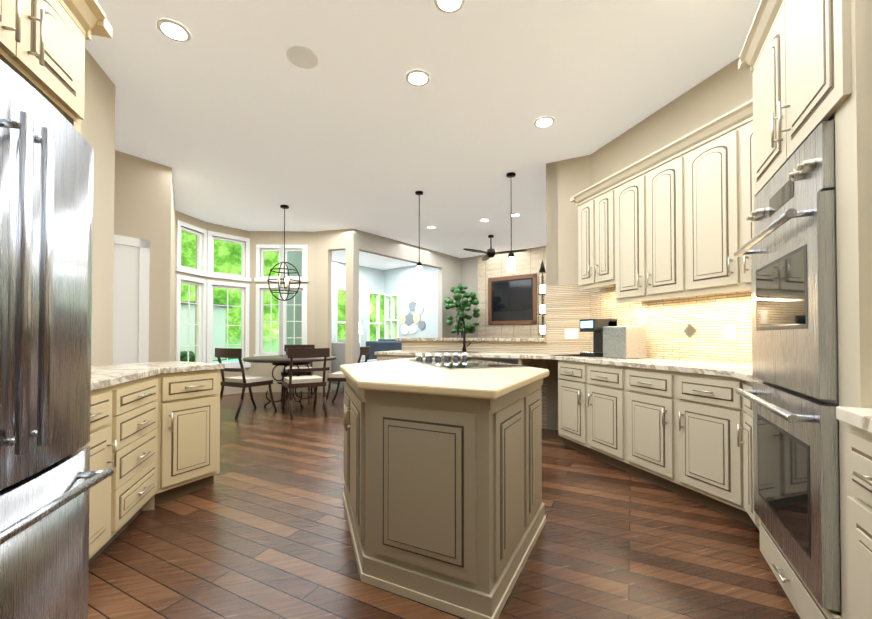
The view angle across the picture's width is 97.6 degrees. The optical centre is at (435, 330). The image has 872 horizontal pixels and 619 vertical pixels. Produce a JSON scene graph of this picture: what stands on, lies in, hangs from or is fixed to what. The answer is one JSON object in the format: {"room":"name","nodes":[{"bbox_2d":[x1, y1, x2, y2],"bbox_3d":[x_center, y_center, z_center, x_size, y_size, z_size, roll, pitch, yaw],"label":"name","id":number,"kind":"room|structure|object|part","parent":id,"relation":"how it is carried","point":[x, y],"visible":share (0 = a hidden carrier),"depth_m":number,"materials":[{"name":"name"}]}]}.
{"room":"kitchen","nodes":[
{"label":"kitchen","id":0,"kind":"room"},
{"bbox_2d":[81,48,115,365],"bbox_3d":[-1.717,-0.492,-0.134,0.150,3.250,6.968,0,-1,-18],"label":"wall","id":1,"kind":"structure","parent":0,"point":[98,128],"depth_m":3.02,"materials":[{"name":"beige paint"}]},
{"bbox_2d":[0,0,111,125],"bbox_3d":[-1.550,-1.018,0.956,0.819,0.450,0.992,0,-1,-18],"label":"upper cabinet","id":2,"kind":"object","parent":1,"relation":"attached to","point":[42,47],"visible":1,"depth_m":1.27,"materials":[{"name":"beige wood"}]},
{"bbox_2d":[114,150,170,362],"bbox_3d":[-3.746,-0.433,4.316,0.150,3.250,1.236,-1,-1,36],"label":"wall","id":3,"kind":"structure","parent":0,"point":[142,198],"depth_m":4.62,"materials":[{"name":"beige paint"}]},
{"bbox_2d":[112,234,149,364],"bbox_3d":[-3.703,0.050,4.213,0.028,2.280,0.880,-1,-1,36],"label":"door frame","id":4,"kind":"structure","parent":3,"relation":"attached to","point":[131,301],"depth_m":4.44,"materials":[{"name":"white"}]},
{"bbox_2d":[170,168,174,360],"bbox_3d":[-3.919,-0.417,5.548,0.150,3.250,1.948,0,-1,-33],"label":"wall","id":5,"kind":"structure","parent":0,"point":[172,298],"depth_m":5.41,"materials":[{"name":"beige paint"}]},
{"bbox_2d":[174,210,206,362],"bbox_3d":[-4.379,-0.401,6.758,0.200,3.250,0.698,0,-1,10],"label":"wall","id":6,"kind":"structure","parent":0,"point":[197,276],"depth_m":6.86,"materials":[{"name":"beige paint"}]},
{"bbox_2d":[206,222,250,394],"bbox_3d":[-4.051,-0.393,7.414,0.200,3.250,0.816,-1,-1,40],"label":"wall","id":7,"kind":"structure","parent":0,"point":[227,281],"depth_m":7.41,"materials":[{"name":"beige paint"}]},
{"bbox_2d":[248,231,314,391],"bbox_3d":[-3.115,-0.389,7.747,1.309,3.250,0.200,0,-1,-2],"label":"wall","id":8,"kind":"structure","parent":0,"point":[261,242],"depth_m":7.70,"materials":[{"name":"beige paint"}]},
{"bbox_2d":[314,229,352,392],"bbox_3d":[-2.023,-0.390,7.678,0.863,3.250,0.150,0,-1,15],"label":"wall","id":9,"kind":"structure","parent":0,"point":[328,242],"depth_m":7.66,"materials":[{"name":"beige paint"}]},
{"bbox_2d":[287,252,437,359],"bbox_3d":[-1.733,-1.104,10.361,4.695,4.750,4.043,0,-1,-18],"label":"wall","id":10,"kind":"structure","parent":0,"point":[406,284],"depth_m":11.21,"materials":[{"name":"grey paint"}]},
{"bbox_2d":[335,287,360,346],"bbox_3d":[-2.588,-0.269,11.133,0.131,1.900,0.901,-1,-1,39],"label":"window","id":11,"kind":"structure","parent":10,"relation":"in","point":[343,289],"depth_m":10.83,"materials":[{"name":"white wood"}]},
{"bbox_2d":[367,291,398,340],"bbox_3d":[-1.604,-0.259,11.879,0.743,1.900,0.901,-1,-1,39],"label":"window","id":12,"kind":"structure","parent":10,"relation":"in","point":[386,322],"depth_m":12.04,"materials":[{"name":"white wood"}]},
{"bbox_2d":[399,301,424,334],"bbox_3d":[-0.728,-0.385,11.489,1.050,1.000,0.027,-1,-1,39],"label":"decorative plates","id":13,"kind":"object","parent":10,"relation":"attached to","point":[409,321],"visible":0.94,"depth_m":11.48,"materials":[{"name":"white ceramic"}]},
{"bbox_2d":[353,228,477,363],"bbox_3d":[1.854,-0.384,8.088,7.145,3.250,5.335,0,-1,-18],"label":"wall","id":14,"kind":"structure","parent":0,"point":[453,271],"depth_m":9.61,"materials":[{"name":"beige paint"}]},
{"bbox_2d":[85,0,760,269],"bbox_3d":[3.491,-2.092,5.586,15.648,0.100,16.099,0,-1,-18],"label":"ceiling","id":15,"kind":"structure","parent":0,"point":[229,113],"depth_m":3.40,"materials":[{"name":"white paint"}]},
{"bbox_2d":[157,19,190,41],"bbox_3d":[-1.813,-2.075,2.640,0.195,0.009,0.195,0,-1,-27],"label":"recessed light","id":16,"kind":"object","parent":15,"relation":"in","point":[173,30],"depth_m":2.63,"materials":[{"name":"white"}]},
{"bbox_2d":[267,205,300,300],"bbox_3d":[-2.465,-1.259,6.202,0.516,1.549,0.516,0,-1,-18],"label":"pendant chandelier","id":17,"kind":"object","parent":15,"relation":"hanging from","point":[286,283],"visible":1,"depth_m":6.19,"materials":[{"name":"black metal"}]},
{"bbox_2d":[286,45,317,68],"bbox_3d":[-1.012,-2.070,2.892,0.230,0.013,0.230,0,-1,-18],"label":"ceiling speaker","id":18,"kind":"object","parent":15,"relation":"attached to","point":[303,57],"visible":0.96,"depth_m":2.88,"materials":[{"name":"white plastic"}]},
{"bbox_2d":[406,69,429,85],"bbox_3d":[-0.148,-2.069,3.125,0.195,0.009,0.195,1,-1,-42],"label":"recessed light","id":19,"kind":"object","parent":15,"relation":"in","point":[417,77],"depth_m":3.11,"materials":[{"name":"white"}]},
{"bbox_2d":[415,191,422,278],"bbox_3d":[-0.247,-1.402,5.611,0.120,1.280,0.120,0,-1,-18],"label":"pendant light","id":20,"kind":"object","parent":15,"relation":"hanging from","point":[419,272],"visible":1,"depth_m":5.58,"materials":[{"name":"black metal"}]},
{"bbox_2d":[434,0,464,13],"bbox_3d":[0.085,-2.078,2.398,0.195,0.009,0.195,0,-1,-24],"label":"recessed light","id":21,"kind":"object","parent":15,"relation":"in","point":[445,6],"depth_m":2.43,"materials":[{"name":"white"}]},
{"bbox_2d":[479,218,489,221],"bbox_3d":[0.889,-2.019,6.958,0.195,0.009,0.195,0,-1,-27],"label":"recessed light","id":22,"kind":"object","parent":15,"relation":"in","point":[484,219],"depth_m":6.96,"materials":[{"name":"white"}]},
{"bbox_2d":[463,235,526,260],"bbox_3d":[1.051,-1.779,8.109,1.269,0.460,1.244,0,-1,-18],"label":"ceiling fan","id":23,"kind":"object","parent":15,"relation":"hanging from","point":[490,253],"visible":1,"depth_m":7.95,"materials":[{"name":"black metal"}]},
{"bbox_2d":[506,172,515,271],"bbox_3d":[0.981,-1.410,4.980,0.120,1.280,0.120,0,-1,-18],"label":"pendant light","id":24,"kind":"object","parent":15,"relation":"hanging from","point":[511,263],"visible":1,"depth_m":4.94,"materials":[{"name":"black metal"}]},
{"bbox_2d":[510,213,520,216],"bbox_3d":[1.386,-2.022,6.666,0.195,0.009,0.195,0,-1,-24],"label":"recessed light","id":25,"kind":"object","parent":15,"relation":"in","point":[513,214],"depth_m":6.63,"materials":[{"name":"white"}]},
{"bbox_2d":[534,116,554,127],"bbox_3d":[1.070,-2.060,3.770,0.195,0.009,0.195,0,-1,-27],"label":"recessed light","id":26,"kind":"object","parent":15,"relation":"in","point":[546,121],"depth_m":3.76,"materials":[{"name":"white"}]},
{"bbox_2d":[88,384,800,618],"bbox_3d":[0.609,1.282,7.401,18.000,0.100,22.000,0,-1,-18],"label":"floor","id":27,"kind":"structure","parent":0,"point":[259,529],"depth_m":2.03,"materials":[{"name":"brown wood"}]},
{"bbox_2d":[0,60,113,618],"bbox_3d":[-1.481,0.178,0.900,0.924,1.938,0.976,0,-1,-18],"label":"fridge","id":28,"kind":"object","parent":27,"relation":"on","point":[49,479],"depth_m":1.08,"materials":[{"name":"grey metal"}]},
{"bbox_3d":[-1.575,0.178,0.897,0.744,1.938,0.925,0,-1,-18],"label":"fridge side panel","id":29,"kind":"part","parent":28,"relation":"part of","materials":[{"name":"silver metal"}]},
{"bbox_2d":[85,375,157,564],"bbox_3d":[-1.927,0.720,1.866,0.674,0.880,1.141,0,-1,-18],"label":"base cabinet","id":30,"kind":"object","parent":27,"relation":"on","point":[122,443],"visible":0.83,"depth_m":2.01,"materials":[{"name":"beige wood"}]},
{"bbox_2d":[91,361,224,390],"bbox_3d":[-1.906,0.260,2.275,0.960,0.040,1.895,0,-1,-18],"label":"countertop","id":31,"kind":"structure","parent":30,"relation":"on","point":[103,376],"depth_m":2.45,"materials":[{"name":"stone"}]},
{"bbox_2d":[142,369,219,510],"bbox_3d":[-2.093,0.732,2.798,0.925,0.880,0.735,0,-1,-18],"label":"base cabinet","id":32,"kind":"object","parent":27,"relation":"on","point":[188,448],"visible":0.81,"depth_m":2.66,"materials":[{"name":"beige wood"}]},
{"bbox_2d":[215,348,276,418],"bbox_3d":[-2.796,0.733,5.634,0.569,0.968,0.703,0,-1,27],"label":"chair","id":33,"kind":"object","parent":27,"relation":"on","point":[243,381],"visible":0.92,"depth_m":5.43,"materials":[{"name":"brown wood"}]},
{"bbox_2d":[243,355,336,406],"bbox_3d":[-2.416,0.833,6.374,1.459,0.789,1.459,0,-1,-18],"label":"dining table","id":34,"kind":"object","parent":27,"relation":"on","point":[280,360],"visible":0.6,"depth_m":6.10,"materials":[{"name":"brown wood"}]},
{"bbox_2d":[281,345,314,396],"bbox_3d":[-2.621,0.754,7.229,0.569,0.968,0.703,0,-1,-13],"label":"chair","id":35,"kind":"object","parent":27,"relation":"on","point":[286,347],"visible":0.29,"depth_m":7.39,"materials":[{"name":"brown wood"}]},
{"bbox_2d":[282,348,329,419],"bbox_3d":[-1.927,0.732,5.577,0.569,0.968,0.703,0,-1,-31],"label":"chair","id":36,"kind":"object","parent":27,"relation":"on","point":[290,382],"visible":0.98,"depth_m":5.36,"materials":[{"name":"brown wood"}]},
{"bbox_2d":[322,346,369,406],"bbox_3d":[-1.458,0.742,6.305,0.703,0.968,0.569,0,-1,4],"label":"chair","id":37,"kind":"object","parent":27,"relation":"on","point":[338,376],"visible":0.56,"depth_m":6.08,"materials":[{"name":"brown wood"}]},
{"bbox_2d":[331,340,376,384],"bbox_3d":[-1.795,0.719,8.293,1.010,1.050,0.900,-1,-1,39],"label":"armchair","id":38,"kind":"object","parent":27,"relation":"on","point":[338,349],"visible":0.1,"depth_m":7.92,"materials":[{"name":"grey"}]},
{"bbox_2d":[359,322,365,358],"bbox_3d":[-2.189,0.520,10.327,0.500,1.500,0.500,-1,-1,39],"label":"table lamp","id":39,"kind":"object","parent":27,"relation":"on","point":[360,329],"visible":0.1,"depth_m":10.26,"materials":[{"name":"white fabric"}]},
{"bbox_2d":[366,339,401,359],"bbox_3d":[-0.929,0.738,9.737,1.600,1.050,0.900,-1,-1,39],"label":"sofa","id":40,"kind":"object","parent":27,"relation":"on","point":[385,345],"visible":0.1,"depth_m":9.55,"materials":[{"name":"fabric"}]},
{"bbox_2d":[343,376,545,618],"bbox_3d":[-0.007,0.726,2.522,1.188,0.885,2.113,0,-1,-18],"label":"kitchen island","id":41,"kind":"object","parent":27,"relation":"on","point":[444,504],"visible":0.88,"depth_m":1.65,"materials":[{"name":"beige wood"}]},
{"bbox_2d":[340,358,548,399],"bbox_3d":[0.003,0.260,2.532,1.200,0.043,2.164,0,-1,-18],"label":"island countertop","id":42,"kind":"structure","parent":41,"relation":"on","point":[405,375],"depth_m":1.83,"materials":[{"name":"beige stone"}]},
{"bbox_2d":[408,353,527,369],"bbox_3d":[0.183,0.212,2.834,0.592,0.059,0.939,0,-1,-18],"label":"cooktop","id":43,"kind":"object","parent":42,"relation":"in","point":[456,361],"visible":1,"depth_m":2.80,"materials":[{"name":"silver metal"}]},
{"bbox_2d":[377,355,533,366],"bbox_3d":[0.195,0.759,4.861,1.940,0.880,0.663,0,-1,27],"label":"base cabinet","id":44,"kind":"object","parent":27,"relation":"on","point":[528,362],"visible":0.1,"depth_m":4.33,"materials":[{"name":"beige"}]},
{"bbox_2d":[374,350,759,382],"bbox_3d":[0.836,0.278,3.657,2.288,0.040,4.540,0,-1,-18],"label":"countertop","id":45,"kind":"structure","parent":44,"relation":"on","point":[741,371],"depth_m":3.12,"materials":[{"name":"stone"}]},
{"bbox_2d":[431,316,480,352],"bbox_3d":[0.245,0.043,4.903,0.660,0.463,0.425,0,-1,27],"label":"sink faucet","id":46,"kind":"object","parent":45,"relation":"on","point":[464,349],"visible":1,"depth_m":5.00,"materials":[{"name":"silver metal"}]},
{"bbox_2d":[580,319,616,356],"bbox_3d":[1.667,0.072,3.922,0.288,0.382,0.220,0,-1,-18],"label":"coffee maker","id":47,"kind":"object","parent":45,"relation":"on","point":[595,326],"visible":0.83,"depth_m":3.86,"materials":[{"name":"black plastic"}]},
{"bbox_2d":[603,326,645,358],"bbox_3d":[1.798,0.107,3.649,0.240,0.300,0.300,0,-1,-18],"label":"bread box","id":48,"kind":"object","parent":45,"relation":"on","point":[626,342],"visible":1,"depth_m":3.52,"materials":[{"name":"metal"}]},
{"bbox_2d":[445,284,479,337],"bbox_3d":[0.587,0.050,9.444,0.895,2.417,1.020,0,-1,-18],"label":"plant","id":49,"kind":"object","parent":27,"relation":"on","point":[463,305],"visible":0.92,"depth_m":9.29,"materials":[{"name":"green plant"}]},
{"bbox_2d":[402,341,546,428],"bbox_3d":[0.452,0.673,5.185,2.082,1.060,0.130,0,-1,27],"label":"wall","id":50,"kind":"structure","parent":27,"relation":"on","point":[514,347],"depth_m":4.95,"materials":[{"name":"tile"}]},
{"bbox_2d":[395,338,545,341],"bbox_3d":[0.457,0.121,5.291,2.162,0.043,0.410,0,-1,27],"label":"peninsula bar","id":51,"kind":"object","parent":50,"relation":"on","point":[483,339],"visible":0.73,"depth_m":5.00,"materials":[{"name":"stone"}]},
{"bbox_2d":[538,259,545,337],"bbox_3d":[2.373,-0.179,8.488,0.320,2.850,0.320,0,-1,-18],"label":"lantern stand","id":52,"kind":"object","parent":27,"relation":"on","point":[542,306],"visible":0.69,"depth_m":8.46,"materials":[{"name":"black metal"}]},
{"bbox_2d":[558,360,621,468],"bbox_3d":[1.700,0.743,3.627,0.667,0.880,0.905,0,-1,-18],"label":"base cabinet","id":53,"kind":"object","parent":27,"relation":"on","point":[589,394],"depth_m":3.47,"materials":[{"name":"beige wood"}]},
{"bbox_2d":[622,366,756,526],"bbox_3d":[1.976,0.731,2.766,0.667,0.880,0.905,0,-1,-18],"label":"base cabinet","id":54,"kind":"object","parent":27,"relation":"on","point":[675,432],"depth_m":2.58,"materials":[{"name":"beige wood"}]},
{"bbox_2d":[737,381,759,530],"bbox_3d":[2.020,0.721,1.992,0.688,0.880,0.268,0,-1,27],"label":"base cabinet","id":55,"kind":"object","parent":27,"relation":"on","point":[747,428],"visible":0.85,"depth_m":2.11,"materials":[{"name":"beige wood"}]},
{"bbox_2d":[738,0,871,618],"bbox_3d":[1.724,-0.171,1.441,0.700,2.650,1.126,0,-1,27],"label":"tall cabinet","id":56,"kind":"object","parent":27,"relation":"on","point":[808,63],"visible":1,"depth_m":1.23,"materials":[{"name":"beige wood"}]},
{"bbox_2d":[734,119,841,612],"bbox_3d":[1.568,0.113,1.557,0.416,1.608,0.792,0,-1,27],"label":"wall oven","id":57,"kind":"object","parent":56,"relation":"in","point":[793,396],"visible":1,"depth_m":1.40,"materials":[{"name":"grey metal"}]},
{"bbox_2d":[846,425,871,618],"bbox_3d":[1.048,0.697,0.129,0.712,0.880,1.928,0,-1,27],"label":"base cabinet","id":58,"kind":"object","parent":27,"relation":"on","point":[859,485],"visible":0.98,"depth_m":0.49,"materials":[{"name":"beige wood"}]},
{"bbox_2d":[836,406,871,432],"bbox_3d":[1.060,0.232,0.128,0.685,0.040,1.928,0,-1,27],"label":"countertop","id":59,"kind":"structure","parent":58,"relation":"on","point":[860,418],"depth_m":1.05,"materials":[{"name":"stone"}]},
{"bbox_2d":[478,246,545,337],"bbox_3d":[2.415,-0.370,9.111,3.200,3.248,0.060,-1,-1,36],"label":"stone wall","id":60,"kind":"structure","parent":0,"point":[529,261],"depth_m":9.51,"materials":[{"name":"beige stone"}]},
{"bbox_2d":[488,273,536,324],"bbox_3d":[1.873,-0.761,9.441,1.288,1.200,0.038,-1,-1,36],"label":"frame","id":61,"kind":"object","parent":60,"relation":"attached to","point":[512,299],"visible":0.96,"depth_m":9.42,"materials":[{"name":"brown wood"}]},
{"bbox_2d":[546,155,589,429],"bbox_3d":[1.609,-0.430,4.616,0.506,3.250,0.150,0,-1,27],"label":"wall","id":62,"kind":"structure","parent":0,"point":[572,178],"depth_m":4.59,"materials":[{"name":"beige paint"}]},
{"bbox_2d":[590,58,752,364],"bbox_3d":[2.229,-0.446,3.344,0.150,3.250,2.338,0,-1,-18],"label":"wall","id":63,"kind":"structure","parent":0,"point":[724,90],"depth_m":3.38,"materials":[{"name":"beige paint"}]},
{"bbox_2d":[570,176,609,289],"bbox_3d":[1.756,-0.859,3.916,0.396,1.210,0.674,0,-1,-18],"label":"upper cabinet","id":64,"kind":"object","parent":63,"relation":"attached to","point":[593,202],"depth_m":3.89,"materials":[{"name":"beige wood"}]},
{"bbox_2d":[610,161,637,303],"bbox_3d":[1.891,-0.864,3.495,0.396,1.210,0.345,0,-1,-18],"label":"upper cabinet","id":65,"kind":"object","parent":63,"relation":"attached to","point":[623,183],"depth_m":3.49,"materials":[{"name":"beige wood"}]},
{"bbox_2d":[546,284,751,363],"bbox_3d":[1.922,-0.158,3.440,0.372,0.823,2.675,0,-1,-18],"label":"backsplash","id":66,"kind":"structure","parent":63,"relation":"attached to","point":[709,317],"depth_m":3.45,"materials":[{"name":"beige tile"}]},
{"bbox_2d":[565,329,577,338],"bbox_3d":[1.598,0.034,4.505,0.150,0.120,0.006,0,-1,27],"label":"electrical outlet plate","id":67,"kind":"object","parent":66,"relation":"attached to","point":[569,333],"depth_m":4.50,"materials":[{"name":"white plastic"}]},
{"bbox_2d":[638,313,644,324],"bbox_3d":[2.004,-0.116,3.717,0.005,0.120,0.075,0,-1,-18],"label":"electrical outlet plate","id":68,"kind":"object","parent":66,"relation":"attached to","point":[641,316],"depth_m":3.72,"materials":[{"name":"white plastic"}]},
{"bbox_2d":[683,324,696,336],"bbox_3d":[2.156,-0.003,3.240,0.007,0.120,0.120,0,-1,-18],"label":"decorative tile","id":69,"kind":"object","parent":66,"relation":"attached to","point":[689,330],"depth_m":3.24,"materials":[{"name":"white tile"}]},
{"bbox_2d":[725,325,735,339],"bbox_3d":[2.258,0.013,2.925,0.005,0.120,0.075,0,-1,-18],"label":"electrical outlet plate","id":70,"kind":"object","parent":66,"relation":"attached to","point":[730,330],"depth_m":2.92,"materials":[{"name":"white plastic"}]},
{"bbox_2d":[638,142,677,301],"bbox_3d":[1.999,-0.869,3.159,0.396,1.210,0.360,0,-1,-18],"label":"upper cabinet","id":71,"kind":"object","parent":63,"relation":"attached to","point":[668,221],"depth_m":3.16,"materials":[{"name":"beige wood"}]},
{"bbox_2d":[674,111,736,297],"bbox_3d":[2.115,-0.873,2.797,0.396,1.210,0.400,0,-1,-18],"label":"upper cabinet","id":72,"kind":"object","parent":63,"relation":"attached to","point":[701,156],"depth_m":2.78,"materials":[{"name":"beige wood"}]},
{"bbox_2d":[730,99,755,290],"bbox_3d":[2.234,-0.878,2.426,0.396,1.210,0.380,0,-1,-18],"label":"upper cabinet","id":73,"kind":"object","parent":63,"relation":"attached to","point":[742,197],"depth_m":2.55,"materials":[{"name":"beige wood"}]},
{"label":"outside","id":74,"kind":"structure","parent":0,"visible":0},
{"bbox_2d":[181,230,396,351],"bbox_3d":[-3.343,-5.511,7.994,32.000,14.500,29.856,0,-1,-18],"label":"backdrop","id":75,"kind":"structure","parent":74,"point":[227,257],"depth_m":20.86,"materials":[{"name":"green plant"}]},
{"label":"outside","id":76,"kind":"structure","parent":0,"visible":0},
{"bbox_3d":[-15.918,1.401,18.829,18.714,0.062,30.397,0,-1,-18],"label":"lawn","id":77,"kind":"structure","parent":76,"visible":0},
{"bbox_2d":[180,351,194,361],"bbox_3d":[-5.444,0.839,8.238,0.445,0.808,0.443,0,-1,-18],"label":"bush","id":78,"kind":"object","parent":77,"relation":"on","point":[183,355],"visible":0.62,"depth_m":8.16,"materials":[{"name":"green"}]},
{"bbox_2d":[180,301,238,362],"bbox_3d":[-8.365,0.193,16.629,6.478,2.920,5.928,0,-1,-18],"label":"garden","id":79,"kind":"object","parent":77,"relation":"on","point":[219,332],"visible":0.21,"depth_m":16.68,"materials":[{"name":"foliage"},{"name":"painted wood"}]}
]}

